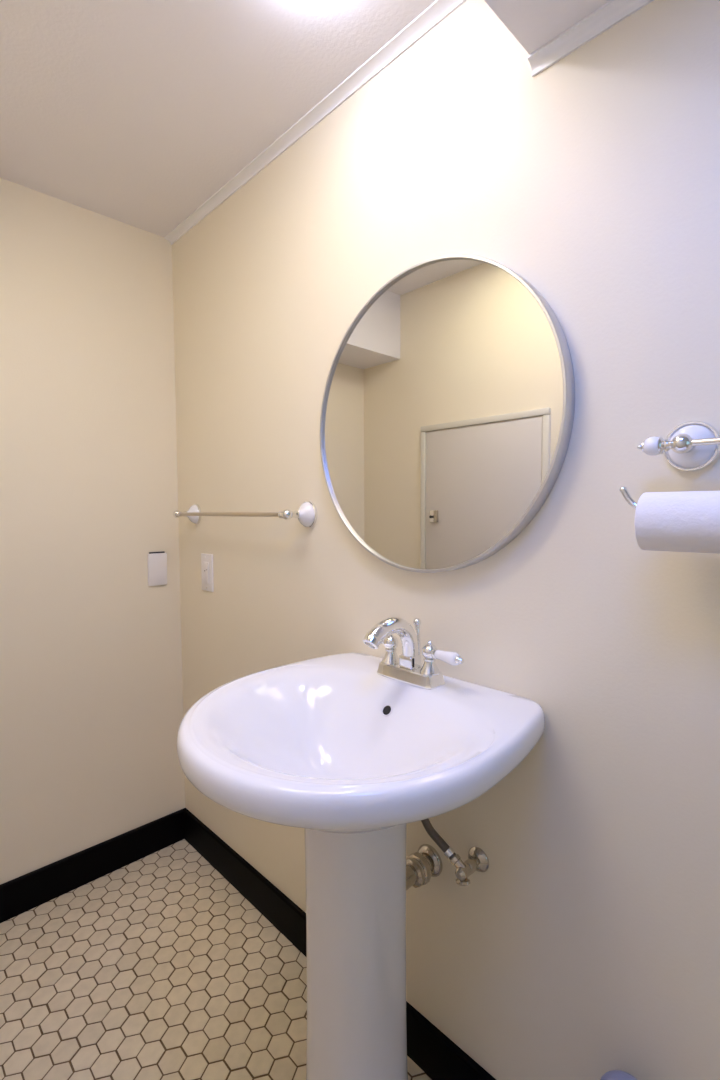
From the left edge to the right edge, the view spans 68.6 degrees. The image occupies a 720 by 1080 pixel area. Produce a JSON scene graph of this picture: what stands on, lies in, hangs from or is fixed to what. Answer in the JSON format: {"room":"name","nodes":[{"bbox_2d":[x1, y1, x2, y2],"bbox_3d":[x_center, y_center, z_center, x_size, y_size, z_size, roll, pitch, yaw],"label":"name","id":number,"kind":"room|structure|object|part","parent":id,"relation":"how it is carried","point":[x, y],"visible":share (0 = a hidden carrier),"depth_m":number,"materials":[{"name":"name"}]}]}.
{"room":"bathroom","nodes":[
{"label":"bathroom","id":0,"kind":"room"},
{"bbox_2d":[0,178,184,884],"bbox_3d":[-1.033,0.016,1.583,1.145,2.247,0.080,-3,4,-44],"label":"wall","id":1,"kind":"structure","parent":0,"point":[91,688],"depth_m":1.67,"materials":[{"name":"beige paint"}]},
{"bbox_2d":[0,808,186,922],"bbox_3d":[-0.995,1.066,1.609,0.985,0.108,0.013,-3,4,-44],"label":"baseboard","id":2,"kind":"structure","parent":1,"relation":"attached to","point":[19,895],"depth_m":1.71,"materials":[{"name":"black"}]},
{"bbox_2d":[147,551,166,585],"bbox_3d":[-0.707,0.100,1.841,0.067,0.118,0.014,-3,4,-44],"label":"blank cover plate","id":3,"kind":"object","parent":1,"relation":"attached to","point":[156,561],"visible":1,"depth_m":1.83,"materials":[{"name":"white plastic"}]},
{"bbox_2d":[0,839,431,1079],"bbox_3d":[0.079,1.187,0.505,0.985,0.020,3.100,-3,4,-44],"label":"floor","id":4,"kind":"structure","parent":0,"point":[154,967],"depth_m":1.34,"materials":[{"name":"beige tile"}]},
{"bbox_2d":[177,653,544,1079],"bbox_3d":[-0.032,0.717,0.923,0.521,0.872,0.566,-3,4,-44],"label":"pedestal sink","id":5,"kind":"object","parent":4,"relation":"on","point":[341,751],"visible":0.97,"depth_m":0.88,"materials":[{"name":"white ceramic"}]},
{"bbox_2d":[177,653,544,833],"bbox_3d":[-0.034,0.364,0.903,0.521,0.165,0.566,-3,4,-44],"label":"basin","id":6,"kind":"object","parent":5,"relation":"in","point":[331,744],"depth_m":0.88,"materials":[{"name":"white ceramic"}]},
{"bbox_2d":[363,617,463,689],"bbox_3d":[0.099,0.209,1.037,0.180,0.130,0.210,0,3,3],"label":"faucet","id":7,"kind":"object","parent":5,"relation":"on","point":[407,668],"visible":1,"depth_m":1.00,"materials":[{"name":"silver metal"}]},
{"bbox_3d":[0.063,0.218,1.073,0.038,0.062,0.038,-3,4,-44],"label":"handle","id":8,"kind":"part","parent":7,"relation":"part of","materials":[{"name":"silver metal"}]},
{"bbox_3d":[0.065,0.200,1.004,0.128,0.108,0.032,-3,4,-44],"label":"spout","id":9,"kind":"part","parent":7,"relation":"part of","materials":[{"name":"silver metal"}]},
{"bbox_3d":[0.098,0.262,1.040,0.052,0.024,0.143,-3,4,-44],"label":"plate","id":10,"kind":"part","parent":7,"relation":"part of","materials":[{"name":"silver metal"}]},
{"bbox_3d":[0.114,0.167,1.050,0.016,0.023,0.016,-3,4,-44],"label":"lift knob","id":11,"kind":"part","parent":7,"relation":"part of","materials":[{"name":"silver metal"}]},
{"bbox_3d":[0.115,0.210,1.048,0.014,0.083,0.014,2,4,35],"label":"lift rod","id":12,"kind":"part","parent":7,"relation":"part of","materials":[{"name":"silver metal"}]},
{"bbox_3d":[0.133,0.221,1.001,0.038,0.062,0.038,-3,4,-44],"label":"handle","id":13,"kind":"part","parent":7,"relation":"part of","materials":[{"name":"silver metal"}]},
{"bbox_3d":[0.159,0.213,0.962,0.024,0.024,0.055,-2,4,-34],"label":"lever","id":14,"kind":"part","parent":7,"relation":"part of","materials":[{"name":"white ceramic"}]},
{"bbox_2d":[601,1070,637,1079],"bbox_3d":[0.390,0.980,0.779,0.090,0.360,0.090,-3,4,-44],"label":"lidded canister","id":15,"kind":"object","parent":4,"relation":"on","point":[614,1074],"visible":1,"depth_m":0.79,"materials":[{"name":"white plastic"}]},
{"bbox_2d":[0,0,435,236],"bbox_3d":[0.068,-1.007,0.382,0.985,0.080,3.100,-3,4,-44],"label":"ceiling","id":16,"kind":"structure","parent":0,"point":[135,113],"depth_m":1.17,"materials":[{"name":"white paint"}]},
{"bbox_2d":[172,0,719,1079],"bbox_3d":[0.484,0.054,0.784,0.080,2.247,3.180,-3,4,-44],"label":"wall","id":17,"kind":"structure","parent":0,"point":[587,946],"depth_m":0.92,"materials":[{"name":"beige paint"}]},
{"bbox_2d":[201,553,213,591],"bbox_3d":[-0.508,0.108,1.750,0.011,0.123,0.072,-3,4,-44],"label":"electrical outlet","id":18,"kind":"object","parent":17,"relation":"attached to","point":[206,559],"visible":1,"depth_m":1.74,"materials":[{"name":"white plastic"}]},
{"bbox_2d":[173,501,316,527],"bbox_3d":[-0.373,-0.075,1.545,0.084,0.070,0.680,-3,4,-44],"label":"towel bar","id":19,"kind":"object","parent":17,"relation":"attached to","point":[306,514],"visible":1,"depth_m":1.35,"materials":[{"name":"silver metal"}]},
{"bbox_3d":[-0.598,-0.086,1.751,0.046,0.027,0.027,-3,4,-44],"label":"post","id":20,"kind":"part","parent":19,"relation":"part of","materials":[{"name":"silver metal"}]},
{"bbox_3d":[-0.174,-0.063,1.314,0.046,0.027,0.027,-3,4,-44],"label":"post","id":21,"kind":"part","parent":19,"relation":"part of","materials":[{"name":"silver metal"}]},
{"bbox_2d":[164,0,466,244],"bbox_3d":[-0.193,-1.011,1.341,0.027,0.016,1.360,-3,4,-44],"label":"trim","id":22,"kind":"structure","parent":17,"relation":"attached to","point":[438,10],"depth_m":1.21,"materials":[{"name":"white paint"}]},
{"bbox_2d":[184,809,495,1079],"bbox_3d":[0.432,1.103,0.834,0.013,0.108,3.087,-3,4,-44],"label":"baseboard","id":23,"kind":"structure","parent":17,"relation":"attached to","point":[438,1056],"depth_m":1.47,"materials":[{"name":"black"}]},
{"bbox_2d":[406,844,441,890],"bbox_3d":[0.099,0.677,1.063,0.138,0.064,0.064,-3,4,-44],"label":"trap","id":24,"kind":"object","parent":17,"relation":"attached to","point":[424,864],"visible":0.7,"depth_m":1.07,"materials":[{"name":"silver metal"}]},
{"bbox_2d":[320,254,574,572],"bbox_3d":[0.125,-0.238,1.057,0.030,0.607,0.607,-3,4,-44],"label":"round mirror","id":25,"kind":"object","parent":17,"relation":"attached to","point":[448,407],"visible":1,"depth_m":1.00,"materials":[{"name":"silver metal"}]},
{"bbox_2d":[450,847,488,885],"bbox_3d":[0.205,0.621,1.000,0.068,0.054,0.049,-3,4,-44],"label":"shutoff valve","id":26,"kind":"object","parent":17,"relation":"attached to","point":[477,860],"visible":1,"depth_m":0.99,"materials":[{"name":"silver metal"}]},
{"bbox_2d":[421,818,455,859],"bbox_3d":[0.144,0.523,1.018,0.092,0.170,0.022,2,4,32],"label":"supply hose","id":27,"kind":"object","parent":26,"relation":"attached to","point":[448,851],"visible":0.59,"depth_m":1.01,"materials":[{"name":"silver metal"}]},
{"bbox_3d":[0.192,0.638,0.985,0.026,0.021,0.035,-3,4,-44],"label":"valve handle","id":28,"kind":"part","parent":26,"relation":"part of","materials":[{"name":"silver metal"}]},
{"bbox_2d":[527,0,653,76],"bbox_3d":[0.887,-0.749,0.245,0.020,0.022,1.744,-3,4,-44],"label":"trim","id":29,"kind":"structure","parent":17,"relation":"attached to","point":[613,12],"depth_m":0.81,"materials":[{"name":"white paint"}]},
{"bbox_2d":[620,421,719,509],"bbox_3d":[0.458,-0.098,0.682,0.087,0.128,0.203,-3,4,-44],"label":"toilet paper holder","id":30,"kind":"object","parent":17,"relation":"attached to","point":[691,446],"visible":0.85,"depth_m":0.72,"materials":[{"name":"silver metal"}]},
{"bbox_2d":[634,491,719,553],"bbox_3d":[0.420,-0.023,0.672,0.078,0.078,0.105,-3,4,-44],"label":"toilet paper roll","id":31,"kind":"object","parent":30,"relation":"hanging from","point":[685,521],"visible":1,"depth_m":0.65,"materials":[{"name":"white paper"}]},
{"bbox_3d":[0.433,-0.128,0.706,0.042,0.026,0.026,-3,4,-44],"label":"post","id":32,"kind":"part","parent":30,"relation":"part of","materials":[{"name":"silver metal"}]},
{"bbox_2d":[484,0,609,54],"bbox_3d":[0.542,-0.840,-0.098,0.985,0.203,1.740,-3,4,-44],"label":"ceiling","id":33,"kind":"structure","parent":0,"point":[534,23],"depth_m":0.79,"materials":[{"name":"white paint"}]}
]}

